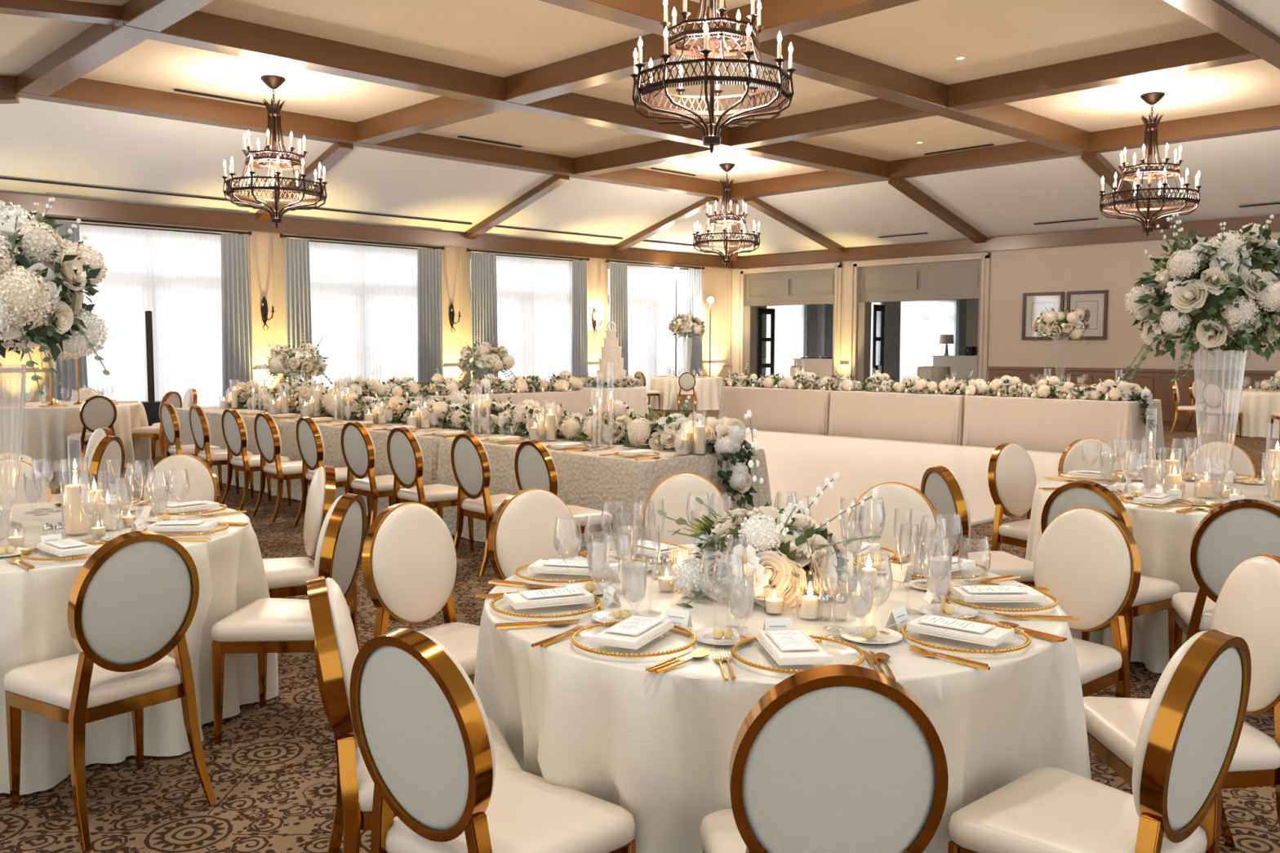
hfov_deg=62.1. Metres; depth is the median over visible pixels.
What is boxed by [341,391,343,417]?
taper candle
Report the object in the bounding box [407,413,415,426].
pillar candle
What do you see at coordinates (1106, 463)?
water goblet
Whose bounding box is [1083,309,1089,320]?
print
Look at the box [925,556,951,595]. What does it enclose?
water goblet
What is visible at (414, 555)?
cushion
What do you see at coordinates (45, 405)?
charger plate
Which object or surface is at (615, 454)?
charger plate
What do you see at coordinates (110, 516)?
water goblet
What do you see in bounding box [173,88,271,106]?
air slot
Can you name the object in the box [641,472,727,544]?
banquet chair
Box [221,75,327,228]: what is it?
chandelier
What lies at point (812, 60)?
ceiling beam
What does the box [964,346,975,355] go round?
coffee machine
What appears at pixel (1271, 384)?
flower arrangement
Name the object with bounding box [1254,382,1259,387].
water goblet
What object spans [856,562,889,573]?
bread plate
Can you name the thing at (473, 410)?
taper candle
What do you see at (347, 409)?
water goblet
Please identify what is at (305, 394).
flower arrangement
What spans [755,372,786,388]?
flower arrangement
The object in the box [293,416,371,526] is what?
banquet chair
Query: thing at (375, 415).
pillar candle
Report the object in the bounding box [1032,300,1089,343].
flower arrangement
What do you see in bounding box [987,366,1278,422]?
wainscoting
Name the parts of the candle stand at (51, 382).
stem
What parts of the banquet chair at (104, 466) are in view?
panel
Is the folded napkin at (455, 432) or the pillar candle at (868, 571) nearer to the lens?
the pillar candle at (868, 571)
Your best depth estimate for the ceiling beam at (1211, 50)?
13.51 m
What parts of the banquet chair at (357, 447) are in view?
leg, panel, frame, seat frame, leg, seat, leg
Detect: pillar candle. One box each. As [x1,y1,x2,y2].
[64,474,87,533]
[85,480,104,524]
[97,493,119,528]
[220,397,227,408]
[231,386,238,408]
[269,400,276,413]
[276,396,281,412]
[280,391,288,413]
[301,401,308,416]
[308,397,314,415]
[313,386,320,416]
[364,409,373,422]
[371,405,377,422]
[377,402,386,423]
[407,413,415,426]
[413,407,421,426]
[421,402,429,427]
[530,422,539,440]
[536,415,546,439]
[546,408,555,439]
[671,551,681,584]
[677,439,687,454]
[681,426,692,453]
[693,420,705,453]
[800,581,818,619]
[860,555,876,588]
[1164,452,1179,483]
[1165,466,1182,491]
[1197,472,1213,497]
[1266,441,1279,495]
[1272,478,1279,500]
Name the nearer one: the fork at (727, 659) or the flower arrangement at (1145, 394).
the fork at (727, 659)
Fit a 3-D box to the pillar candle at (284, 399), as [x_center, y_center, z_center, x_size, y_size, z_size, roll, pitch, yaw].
[-3.878,-0.263,11.598,0.072,0.228,0.072,-4,6,-44]
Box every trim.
[0,191,733,269]
[0,344,46,404]
[248,235,279,391]
[440,249,463,384]
[585,260,600,377]
[702,271,732,386]
[733,214,1279,268]
[840,364,848,376]
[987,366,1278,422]
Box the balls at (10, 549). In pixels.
[0,546,14,554]
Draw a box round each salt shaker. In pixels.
[42,523,54,533]
[54,522,66,537]
[651,555,664,579]
[661,554,673,576]
[817,592,831,620]
[832,593,847,621]
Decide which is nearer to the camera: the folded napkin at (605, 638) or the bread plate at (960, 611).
the folded napkin at (605, 638)
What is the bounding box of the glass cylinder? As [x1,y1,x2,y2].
[59,457,91,528]
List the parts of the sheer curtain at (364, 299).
panel, panel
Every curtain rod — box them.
[44,215,252,235]
[280,233,444,249]
[466,248,589,261]
[605,259,705,269]
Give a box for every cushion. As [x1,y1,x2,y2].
[84,428,106,478]
[85,436,104,490]
[169,403,181,440]
[182,388,193,408]
[198,405,211,444]
[234,408,248,449]
[268,413,281,456]
[303,466,325,555]
[311,417,324,462]
[313,494,343,577]
[324,577,359,747]
[360,422,375,469]
[372,503,456,622]
[407,428,424,478]
[416,631,495,799]
[472,434,491,487]
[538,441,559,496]
[946,467,971,546]
[995,443,1036,515]
[1033,508,1130,630]
[1132,631,1207,817]
[1174,380,1179,404]
[1191,379,1204,402]
[1210,555,1279,711]
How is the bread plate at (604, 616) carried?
on the tablecloth at (657, 748)
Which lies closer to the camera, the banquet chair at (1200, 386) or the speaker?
the speaker
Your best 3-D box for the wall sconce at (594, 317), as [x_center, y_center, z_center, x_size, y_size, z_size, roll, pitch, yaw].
[-1.073,-2.608,26.278,0.267,0.671,0.208,-4,6,-44]
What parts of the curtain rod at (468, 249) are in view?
rail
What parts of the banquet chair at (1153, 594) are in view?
panel, leg, frame, leg, seat frame, seat, leg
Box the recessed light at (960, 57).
[955,56,964,59]
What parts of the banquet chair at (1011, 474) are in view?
leg, frame, seat frame, seat, leg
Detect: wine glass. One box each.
[698,551,733,633]
[711,556,746,644]
[919,538,951,616]
[957,537,991,617]
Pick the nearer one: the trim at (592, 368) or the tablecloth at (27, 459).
the tablecloth at (27, 459)
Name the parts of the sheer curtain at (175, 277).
panel, panel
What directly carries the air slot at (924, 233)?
attached to the ceiling at (1235, 171)
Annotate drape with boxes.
[53,220,88,401]
[221,233,253,405]
[284,238,313,382]
[417,248,443,393]
[471,252,497,381]
[571,259,588,391]
[608,262,628,377]
[687,268,702,376]
[756,306,766,375]
[805,304,817,357]
[823,303,833,357]
[882,302,892,379]
[891,301,901,382]
[957,299,966,355]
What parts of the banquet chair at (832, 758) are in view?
seat, leg, panel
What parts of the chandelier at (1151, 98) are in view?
bead chain, scroll arm, scroll arm, scroll arm, scroll arm, hanging rod, hanging rod, bead chain, hanging rod, scroll arm, hanging rod, stem, crown, chain, hanging rod, scroll arm, scroll arm, hanging rod, hanging rod, hanging rod, scroll arm, bead chain, scroll arm, scroll arm, bead chain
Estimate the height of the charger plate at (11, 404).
0.020 m
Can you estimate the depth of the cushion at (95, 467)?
6.64 m
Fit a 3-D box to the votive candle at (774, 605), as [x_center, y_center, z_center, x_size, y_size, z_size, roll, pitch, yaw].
[0.370,0.483,2.930,0.062,0.065,0.062,-4,6,-44]
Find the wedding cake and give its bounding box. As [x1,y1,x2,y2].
[595,321,626,386]
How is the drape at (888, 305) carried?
on the floor
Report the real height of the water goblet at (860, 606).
0.174 m
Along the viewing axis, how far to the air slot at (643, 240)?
27.10 m
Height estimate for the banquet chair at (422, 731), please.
0.929 m
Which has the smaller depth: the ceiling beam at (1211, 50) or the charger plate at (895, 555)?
the charger plate at (895, 555)
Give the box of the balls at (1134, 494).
[1131,491,1142,496]
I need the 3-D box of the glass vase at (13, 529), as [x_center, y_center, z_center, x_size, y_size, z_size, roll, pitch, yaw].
[-2.549,0.086,4.199,0.241,0.660,0.244,-2,5,-27]
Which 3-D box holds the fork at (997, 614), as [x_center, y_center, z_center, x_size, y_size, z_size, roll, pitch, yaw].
[1.070,0.515,2.893,0.203,0.008,0.023,1,4,7]
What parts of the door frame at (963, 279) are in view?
header panel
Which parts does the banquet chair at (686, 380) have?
leg, seat, seat frame, panel, frame, leg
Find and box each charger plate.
[0,402,26,404]
[0,404,26,406]
[0,449,7,453]
[0,456,22,459]
[20,541,106,560]
[37,404,66,407]
[39,400,66,402]
[64,497,139,506]
[112,400,138,403]
[143,520,228,536]
[152,503,226,515]
[272,415,299,417]
[341,422,375,426]
[382,427,418,431]
[431,432,457,436]
[484,438,524,442]
[490,589,601,618]
[515,563,612,582]
[546,444,589,448]
[570,620,696,657]
[608,542,689,561]
[613,452,659,457]
[731,635,865,674]
[840,543,897,562]
[888,557,988,579]
[901,617,1031,653]
[943,583,1057,612]
[1055,487,1123,495]
[1059,472,1119,480]
[1113,470,1142,477]
[1120,495,1193,507]
[1189,471,1252,479]
[1210,502,1279,508]
[1259,390,1279,391]
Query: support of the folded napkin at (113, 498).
on the charger plate at (137, 500)
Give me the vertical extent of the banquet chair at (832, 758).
0.929 m
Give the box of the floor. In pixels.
[0,404,1279,852]
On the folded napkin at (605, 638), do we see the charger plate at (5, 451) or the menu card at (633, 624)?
the menu card at (633, 624)
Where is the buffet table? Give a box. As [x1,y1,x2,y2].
[792,358,832,381]
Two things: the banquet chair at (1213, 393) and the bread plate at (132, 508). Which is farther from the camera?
the banquet chair at (1213, 393)
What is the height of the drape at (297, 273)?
3.560 m
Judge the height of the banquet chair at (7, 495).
0.929 m
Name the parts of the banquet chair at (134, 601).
leg, leg, seat, seat frame, frame, panel, leg, leg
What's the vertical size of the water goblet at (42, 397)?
0.174 m
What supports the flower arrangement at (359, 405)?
on the tablecloth at (331, 435)
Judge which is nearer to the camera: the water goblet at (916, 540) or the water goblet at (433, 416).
the water goblet at (916, 540)
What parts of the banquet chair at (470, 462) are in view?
leg, panel, frame, seat frame, seat, leg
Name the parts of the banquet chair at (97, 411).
leg, seat frame, seat, leg, frame, panel, leg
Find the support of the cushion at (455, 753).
on the banquet chair at (422, 731)
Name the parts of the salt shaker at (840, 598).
glass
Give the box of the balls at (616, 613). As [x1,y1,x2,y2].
[612,608,631,619]
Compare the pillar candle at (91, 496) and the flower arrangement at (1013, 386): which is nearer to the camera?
the pillar candle at (91, 496)
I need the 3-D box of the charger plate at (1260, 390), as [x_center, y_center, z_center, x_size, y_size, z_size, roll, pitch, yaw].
[10.580,-0.592,17.831,0.311,0.020,0.312,2,5,18]
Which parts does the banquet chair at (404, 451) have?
leg, panel, frame, leg, seat frame, seat, leg, leg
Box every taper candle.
[72,459,78,484]
[252,387,254,409]
[259,380,262,409]
[263,375,266,409]
[334,395,337,418]
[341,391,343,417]
[346,389,349,418]
[471,403,474,433]
[478,399,480,432]
[486,394,488,433]
[592,405,595,446]
[598,398,601,444]
[608,391,612,445]
[1147,432,1152,467]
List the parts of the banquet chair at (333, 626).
frame, leg, leg, seat frame, seat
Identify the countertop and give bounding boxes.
[931,355,977,392]
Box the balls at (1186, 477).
[1183,474,1191,479]
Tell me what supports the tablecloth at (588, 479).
on the floor
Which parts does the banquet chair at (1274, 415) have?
leg, seat, seat frame, leg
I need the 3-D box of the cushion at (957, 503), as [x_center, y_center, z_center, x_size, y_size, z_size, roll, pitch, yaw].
[1.498,0.408,5.155,0.116,0.427,0.378,-1,4,-11]
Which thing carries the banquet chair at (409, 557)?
on the floor
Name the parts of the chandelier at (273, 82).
bead chain, scroll arm, scroll arm, scroll arm, hanging rod, hanging rod, scroll arm, hanging rod, bead chain, hanging rod, crown, scroll arm, chain, stem, scroll arm, hanging rod, hanging rod, hanging rod, hanging rod, scroll arm, bead chain, scroll arm, scroll arm, scroll arm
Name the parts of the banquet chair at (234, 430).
leg, panel, frame, leg, seat frame, seat, leg, leg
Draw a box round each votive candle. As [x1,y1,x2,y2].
[8,528,25,546]
[88,520,105,537]
[120,511,137,525]
[658,569,675,591]
[763,590,785,613]
[1168,484,1182,491]
[1219,486,1231,497]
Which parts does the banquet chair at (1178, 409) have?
leg, frame, seat frame, seat, leg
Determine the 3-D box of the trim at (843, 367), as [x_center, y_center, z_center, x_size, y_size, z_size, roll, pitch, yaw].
[5.244,-1.062,27.267,0.040,1.060,0.550,-4,6,-44]
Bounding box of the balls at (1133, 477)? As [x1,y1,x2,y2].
[1130,474,1137,479]
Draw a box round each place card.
[40,533,62,542]
[129,518,145,532]
[140,505,156,519]
[601,584,622,606]
[608,563,622,582]
[664,607,693,629]
[674,548,692,564]
[763,617,791,631]
[884,605,910,628]
[886,562,911,582]
[924,587,943,604]
[1114,481,1128,493]
[1119,472,1131,482]
[1156,471,1164,480]
[1166,489,1182,501]
[1225,473,1233,483]
[1227,494,1244,498]
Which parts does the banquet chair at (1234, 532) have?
leg, seat frame, seat, leg, frame, panel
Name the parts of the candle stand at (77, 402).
stem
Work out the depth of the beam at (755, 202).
25.44 m
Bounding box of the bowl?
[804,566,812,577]
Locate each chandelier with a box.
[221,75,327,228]
[629,0,795,153]
[692,163,760,266]
[1098,92,1202,236]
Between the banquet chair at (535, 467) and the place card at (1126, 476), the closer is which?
the place card at (1126, 476)
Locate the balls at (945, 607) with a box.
[940,602,954,614]
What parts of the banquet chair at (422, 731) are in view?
leg, panel, frame, leg, seat frame, seat, leg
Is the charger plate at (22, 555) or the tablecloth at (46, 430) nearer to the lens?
the charger plate at (22, 555)
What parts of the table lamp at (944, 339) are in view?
lamp shade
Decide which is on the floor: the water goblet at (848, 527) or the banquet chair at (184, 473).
the banquet chair at (184, 473)
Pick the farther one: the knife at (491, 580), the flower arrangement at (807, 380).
the flower arrangement at (807, 380)
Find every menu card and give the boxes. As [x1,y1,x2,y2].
[44,538,88,547]
[104,494,116,500]
[153,520,205,524]
[166,500,208,506]
[519,586,586,598]
[541,559,588,567]
[603,614,665,635]
[637,540,678,550]
[764,629,820,650]
[841,542,872,551]
[908,555,964,563]
[915,614,995,633]
[959,585,1029,593]
[1075,470,1101,473]
[1140,492,1171,497]
[1213,469,1233,473]
[1227,498,1244,501]
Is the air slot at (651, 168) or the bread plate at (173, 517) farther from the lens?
the air slot at (651, 168)
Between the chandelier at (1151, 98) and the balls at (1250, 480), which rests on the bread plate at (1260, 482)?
the balls at (1250, 480)
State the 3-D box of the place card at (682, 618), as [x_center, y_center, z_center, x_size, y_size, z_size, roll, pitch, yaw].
[0.099,0.502,2.781,0.068,0.049,0.041,2,5,27]
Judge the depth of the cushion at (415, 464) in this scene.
7.49 m
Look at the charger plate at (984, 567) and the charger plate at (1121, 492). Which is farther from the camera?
the charger plate at (1121, 492)
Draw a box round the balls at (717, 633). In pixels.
[712,627,733,639]
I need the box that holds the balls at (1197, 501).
[1195,498,1206,504]
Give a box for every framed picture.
[1021,291,1064,339]
[1065,289,1108,339]
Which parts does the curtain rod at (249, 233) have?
rail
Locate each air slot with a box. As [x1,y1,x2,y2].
[0,177,261,204]
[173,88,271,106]
[288,205,472,224]
[457,135,522,147]
[494,226,623,239]
[642,240,714,248]
[650,168,696,176]
[878,232,927,237]
[924,143,994,155]
[1034,217,1098,224]
[1239,202,1279,207]
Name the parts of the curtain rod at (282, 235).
rail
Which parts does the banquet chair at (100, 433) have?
seat, frame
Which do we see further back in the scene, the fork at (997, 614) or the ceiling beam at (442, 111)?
the ceiling beam at (442, 111)
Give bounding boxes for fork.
[5,558,30,569]
[10,556,35,568]
[135,499,151,505]
[170,537,208,538]
[172,538,210,540]
[195,510,241,516]
[200,510,246,516]
[475,588,542,597]
[481,594,503,598]
[531,625,585,647]
[540,625,591,646]
[589,591,601,611]
[592,573,617,582]
[662,541,690,549]
[668,628,691,636]
[711,651,728,681]
[720,649,735,679]
[739,635,822,643]
[878,628,901,633]
[888,569,926,582]
[908,644,988,666]
[908,647,990,670]
[963,574,1013,582]
[971,575,1020,583]
[993,612,1072,617]
[1000,613,1079,620]
[1042,488,1055,489]
[1104,480,1125,482]
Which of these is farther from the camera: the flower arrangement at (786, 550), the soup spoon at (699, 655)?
the flower arrangement at (786, 550)
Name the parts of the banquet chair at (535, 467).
panel, frame, seat, seat frame, leg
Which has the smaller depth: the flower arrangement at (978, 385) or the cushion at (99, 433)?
the cushion at (99, 433)
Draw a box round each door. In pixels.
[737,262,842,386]
[757,308,774,380]
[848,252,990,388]
[871,304,884,377]
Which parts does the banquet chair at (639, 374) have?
panel, frame, seat, seat frame, leg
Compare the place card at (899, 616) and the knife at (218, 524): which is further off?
the knife at (218, 524)
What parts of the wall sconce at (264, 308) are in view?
plate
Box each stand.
[46,352,57,405]
[72,359,83,404]
[672,266,679,376]
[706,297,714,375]
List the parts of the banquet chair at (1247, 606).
seat, seat frame, leg, frame, leg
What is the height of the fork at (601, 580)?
0.008 m
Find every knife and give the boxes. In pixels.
[217,524,244,525]
[490,579,555,588]
[493,579,558,587]
[494,621,580,627]
[495,619,581,624]
[645,647,704,671]
[648,648,708,672]
[862,649,877,671]
[869,650,885,675]
[994,626,1060,642]
[1020,629,1064,642]
[1033,588,1048,591]
[1175,506,1199,511]
[1177,507,1195,512]
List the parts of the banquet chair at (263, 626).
leg, leg, seat frame, seat, leg, frame, panel, leg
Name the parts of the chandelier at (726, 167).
scroll arm, scroll arm, scroll arm, hanging rod, hanging rod, hanging rod, scroll arm, stem, crown, hanging rod, hanging rod, scroll arm, hanging rod, scroll arm, scroll arm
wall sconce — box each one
[260,295,275,329]
[448,302,461,333]
[591,308,602,334]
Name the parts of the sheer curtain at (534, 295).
panel, panel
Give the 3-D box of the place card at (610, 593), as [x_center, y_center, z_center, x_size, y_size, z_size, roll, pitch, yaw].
[-0.082,0.483,3.035,0.042,0.049,0.068,-1,5,-20]
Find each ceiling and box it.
[0,0,129,76]
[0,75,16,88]
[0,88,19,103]
[0,97,728,256]
[80,0,1279,183]
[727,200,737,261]
[737,0,1279,257]
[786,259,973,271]
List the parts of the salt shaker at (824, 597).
glass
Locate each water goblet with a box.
[0,503,11,540]
[22,475,41,511]
[25,392,31,401]
[39,393,44,402]
[71,393,78,405]
[98,493,120,528]
[115,478,132,502]
[148,483,168,520]
[275,400,281,409]
[307,403,315,413]
[343,406,351,416]
[384,407,392,421]
[429,413,436,430]
[480,417,489,430]
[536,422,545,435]
[586,536,610,591]
[601,426,612,448]
[617,524,639,558]
[621,562,647,602]
[673,433,684,449]
[690,513,711,543]
[727,568,755,633]
[841,520,863,565]
[845,568,875,631]
[909,528,933,582]
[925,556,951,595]
[1100,457,1114,484]
[1124,448,1138,472]
[1142,466,1157,488]
[1171,452,1185,470]
[1209,472,1226,497]
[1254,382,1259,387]
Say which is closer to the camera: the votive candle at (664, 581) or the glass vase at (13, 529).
the votive candle at (664, 581)
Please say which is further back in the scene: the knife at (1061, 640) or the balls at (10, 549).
the balls at (10, 549)
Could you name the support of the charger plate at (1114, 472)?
on the tablecloth at (1162, 536)
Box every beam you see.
[0,0,121,25]
[14,75,741,200]
[17,22,146,95]
[112,4,895,181]
[123,0,214,31]
[254,142,353,221]
[355,96,508,144]
[464,175,569,239]
[504,33,720,104]
[539,0,1097,155]
[573,139,728,176]
[613,197,719,251]
[724,0,919,44]
[731,98,936,148]
[733,170,879,199]
[743,197,845,253]
[888,141,1077,178]
[888,178,986,243]
[947,32,1261,111]
[1081,152,1169,230]
[1090,104,1279,153]
[1164,0,1279,69]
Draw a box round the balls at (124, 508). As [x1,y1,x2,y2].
[120,504,127,511]
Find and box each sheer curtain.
[79,224,222,407]
[308,241,417,395]
[496,255,572,391]
[626,265,688,402]
[765,304,804,386]
[870,302,880,377]
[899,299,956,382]
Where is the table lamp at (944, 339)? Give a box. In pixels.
[939,334,954,355]
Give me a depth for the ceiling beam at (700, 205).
25.25 m
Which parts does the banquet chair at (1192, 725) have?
leg, seat frame, seat, leg, frame, panel, leg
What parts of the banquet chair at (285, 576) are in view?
seat, seat frame, frame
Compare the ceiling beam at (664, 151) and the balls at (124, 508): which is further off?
the ceiling beam at (664, 151)
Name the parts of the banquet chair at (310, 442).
leg, panel, frame, leg, seat frame, seat, leg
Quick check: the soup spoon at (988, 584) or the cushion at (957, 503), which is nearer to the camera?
the soup spoon at (988, 584)
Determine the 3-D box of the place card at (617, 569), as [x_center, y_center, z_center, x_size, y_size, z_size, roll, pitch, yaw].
[-0.070,0.460,3.340,0.041,0.049,0.068,1,4,15]
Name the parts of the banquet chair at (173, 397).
seat, seat frame, leg, leg, frame, panel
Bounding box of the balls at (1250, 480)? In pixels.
[1248,478,1258,483]
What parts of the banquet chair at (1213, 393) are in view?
leg, panel, frame, leg, leg, seat frame, seat, leg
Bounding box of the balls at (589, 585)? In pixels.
[585,581,595,591]
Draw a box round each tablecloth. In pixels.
[0,400,151,473]
[0,453,34,466]
[0,500,278,795]
[169,405,341,496]
[280,417,526,516]
[361,394,448,400]
[424,390,583,414]
[435,432,772,555]
[473,543,1091,852]
[578,386,648,417]
[649,376,724,410]
[718,385,839,435]
[827,389,983,444]
[916,365,950,391]
[962,394,1165,457]
[1025,384,1089,396]
[1025,472,1279,673]
[1201,388,1279,438]
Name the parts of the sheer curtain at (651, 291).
panel, panel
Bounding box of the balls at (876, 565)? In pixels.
[871,561,888,570]
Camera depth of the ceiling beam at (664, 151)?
19.63 m
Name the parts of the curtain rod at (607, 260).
rail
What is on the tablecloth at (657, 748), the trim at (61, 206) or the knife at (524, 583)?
the knife at (524, 583)
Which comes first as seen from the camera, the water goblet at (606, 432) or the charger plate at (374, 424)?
the water goblet at (606, 432)
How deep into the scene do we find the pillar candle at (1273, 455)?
5.23 m
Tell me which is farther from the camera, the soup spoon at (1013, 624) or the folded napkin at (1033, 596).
the folded napkin at (1033, 596)
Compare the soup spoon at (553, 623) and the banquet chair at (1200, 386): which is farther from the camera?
the banquet chair at (1200, 386)
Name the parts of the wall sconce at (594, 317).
plate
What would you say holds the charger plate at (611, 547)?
on the tablecloth at (657, 748)
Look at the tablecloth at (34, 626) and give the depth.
3.86 m
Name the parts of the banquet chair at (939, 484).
panel, frame, leg, seat, seat frame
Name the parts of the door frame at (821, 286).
header panel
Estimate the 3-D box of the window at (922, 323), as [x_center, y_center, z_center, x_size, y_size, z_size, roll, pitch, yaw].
[9.958,-2.910,36.921,3.911,3.280,0.053,-4,6,-44]
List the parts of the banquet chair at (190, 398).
leg, seat, leg, frame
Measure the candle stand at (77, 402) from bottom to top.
0.650 m
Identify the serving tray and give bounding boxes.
[800,355,814,358]
[814,355,830,358]
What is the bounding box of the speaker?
[141,311,160,439]
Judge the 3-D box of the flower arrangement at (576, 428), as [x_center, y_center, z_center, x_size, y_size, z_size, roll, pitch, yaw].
[-0.243,-0.038,8.279,0.798,0.366,0.565,4,6,41]
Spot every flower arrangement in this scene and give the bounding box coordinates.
[0,197,110,395]
[225,380,263,408]
[256,333,333,386]
[256,377,302,411]
[288,371,329,391]
[288,385,324,413]
[306,385,354,417]
[331,376,386,397]
[336,382,396,422]
[379,375,426,396]
[386,391,439,424]
[422,368,467,395]
[422,390,471,429]
[448,333,515,382]
[458,383,529,434]
[464,373,511,394]
[504,374,548,392]
[507,399,583,439]
[544,367,583,391]
[561,398,645,444]
[580,374,595,386]
[586,375,604,387]
[603,376,620,387]
[621,374,635,387]
[621,395,707,451]
[633,375,644,386]
[655,409,883,614]
[667,311,710,342]
[678,416,757,508]
[721,365,757,386]
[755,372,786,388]
[783,370,822,389]
[820,369,862,391]
[859,372,898,392]
[896,374,941,394]
[937,371,987,395]
[983,374,1034,397]
[1028,375,1084,399]
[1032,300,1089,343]
[1083,373,1147,401]
[1118,212,1279,382]
[1124,382,1157,430]
[1259,370,1279,390]
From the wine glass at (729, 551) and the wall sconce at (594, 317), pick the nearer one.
the wine glass at (729, 551)
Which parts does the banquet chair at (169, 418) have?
leg, panel, frame, leg, seat, leg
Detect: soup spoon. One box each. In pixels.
[204,520,248,524]
[488,581,543,588]
[496,621,569,629]
[565,448,588,452]
[576,551,587,557]
[637,457,660,460]
[655,651,710,674]
[875,652,895,680]
[891,555,937,560]
[980,582,1046,588]
[998,621,1066,640]
[1043,477,1074,481]
[1182,506,1204,512]
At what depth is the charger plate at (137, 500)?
4.88 m
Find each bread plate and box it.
[0,547,30,557]
[100,533,118,541]
[120,506,141,512]
[146,515,186,522]
[565,582,616,595]
[591,608,650,622]
[608,561,654,571]
[691,626,754,645]
[839,626,902,644]
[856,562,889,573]
[908,578,960,591]
[918,604,977,618]
[1119,493,1145,498]
[1120,476,1142,480]
[1182,475,1203,480]
[1182,500,1218,506]
[1236,480,1267,484]
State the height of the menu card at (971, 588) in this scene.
0.002 m
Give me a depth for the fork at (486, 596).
3.11 m
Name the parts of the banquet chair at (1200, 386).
leg, frame, seat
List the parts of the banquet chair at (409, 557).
leg, frame, seat, leg, seat frame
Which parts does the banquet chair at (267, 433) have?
leg, panel, frame, leg, seat frame, seat, leg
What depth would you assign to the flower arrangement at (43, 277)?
4.07 m
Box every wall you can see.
[0,213,978,401]
[731,231,1279,393]
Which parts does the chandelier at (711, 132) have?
bulb, bulb, bulb, bead chain, bead chain, bulb, bulb, scroll arm, scroll arm, scroll arm, bulb, bead chain, bulb, hanging rod, scroll arm, hanging rod, scroll arm, hanging rod, bead chain, bulb, scroll arm, hanging rod, stem, scroll arm, hanging rod, bead chain, hanging rod, scroll arm, hanging rod, hanging rod, bulb, scroll arm, bead chain, bulb, scroll arm, scroll arm, scroll arm, bulb, bead chain, bead chain, bulb, bulb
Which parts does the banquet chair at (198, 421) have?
leg, panel, frame, leg, seat frame, seat, leg, leg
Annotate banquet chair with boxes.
[0,457,52,505]
[3,530,216,851]
[51,427,113,502]
[67,395,116,475]
[69,386,97,401]
[85,435,124,494]
[131,391,182,461]
[142,453,220,502]
[151,388,197,459]
[160,402,222,490]
[188,404,253,498]
[210,493,366,744]
[220,408,291,511]
[252,412,324,522]
[262,465,335,598]
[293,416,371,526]
[306,576,521,852]
[340,421,404,526]
[349,628,635,852]
[361,502,479,684]
[386,426,473,551]
[450,432,510,577]
[488,488,578,580]
[514,440,613,551]
[634,371,660,410]
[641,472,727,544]
[676,372,697,412]
[700,664,948,852]
[848,482,941,555]
[920,466,1035,586]
[947,629,1251,852]
[987,442,1036,551]
[1033,506,1141,697]
[1040,480,1180,669]
[1057,437,1121,476]
[1083,554,1279,847]
[1168,379,1203,433]
[1171,498,1279,655]
[1182,440,1255,477]
[1185,378,1204,429]
[1199,382,1242,438]
[1270,411,1279,442]
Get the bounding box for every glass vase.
[9,364,26,532]
[682,338,692,369]
[1053,336,1068,377]
[1193,351,1246,493]
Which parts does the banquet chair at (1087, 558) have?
frame, seat, seat frame, leg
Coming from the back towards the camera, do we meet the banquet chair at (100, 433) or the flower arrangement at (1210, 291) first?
the banquet chair at (100, 433)
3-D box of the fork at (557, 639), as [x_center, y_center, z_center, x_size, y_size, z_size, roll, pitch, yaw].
[-0.184,0.528,2.684,0.023,0.008,0.203,3,5,34]
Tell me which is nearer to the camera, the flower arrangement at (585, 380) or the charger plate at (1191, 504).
the charger plate at (1191, 504)
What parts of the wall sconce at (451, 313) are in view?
plate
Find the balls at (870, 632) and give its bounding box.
[862,626,877,638]
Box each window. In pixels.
[80,222,220,233]
[294,238,414,248]
[470,252,564,331]
[608,262,684,305]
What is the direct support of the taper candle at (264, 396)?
in the tube
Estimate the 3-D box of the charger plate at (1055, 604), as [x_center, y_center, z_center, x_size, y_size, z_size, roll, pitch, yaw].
[1.038,0.497,3.065,0.322,0.020,0.324,1,4,9]
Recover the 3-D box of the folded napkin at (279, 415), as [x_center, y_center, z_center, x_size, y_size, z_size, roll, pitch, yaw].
[-3.655,-0.117,10.921,0.124,0.020,0.232,3,5,31]
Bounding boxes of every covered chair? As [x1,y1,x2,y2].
[790,365,801,377]
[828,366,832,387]
[916,367,933,381]
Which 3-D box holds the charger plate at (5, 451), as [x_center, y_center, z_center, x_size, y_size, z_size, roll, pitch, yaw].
[-4.439,0.180,7.158,0.322,0.020,0.324,-4,6,-44]
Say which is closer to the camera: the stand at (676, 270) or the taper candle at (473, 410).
the taper candle at (473, 410)
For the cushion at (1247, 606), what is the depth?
2.88 m
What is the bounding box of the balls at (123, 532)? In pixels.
[118,531,127,536]
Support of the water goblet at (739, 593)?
on the tablecloth at (657, 748)
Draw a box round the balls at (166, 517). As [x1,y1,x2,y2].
[161,513,170,520]
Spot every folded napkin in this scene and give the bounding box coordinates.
[36,542,99,556]
[105,495,119,500]
[146,520,217,531]
[161,500,220,512]
[240,410,264,413]
[271,413,297,417]
[311,417,333,420]
[344,421,373,424]
[386,425,415,429]
[435,430,466,435]
[488,435,519,440]
[502,586,595,609]
[527,559,591,575]
[550,442,584,448]
[589,615,674,649]
[616,539,685,557]
[618,448,653,455]
[755,629,832,665]
[848,542,879,559]
[902,555,976,574]
[906,614,1014,646]
[950,585,1045,602]
[1066,470,1117,478]
[1104,485,1117,490]
[1122,467,1159,474]
[1133,494,1176,504]
[1208,469,1237,478]
[1221,499,1232,503]

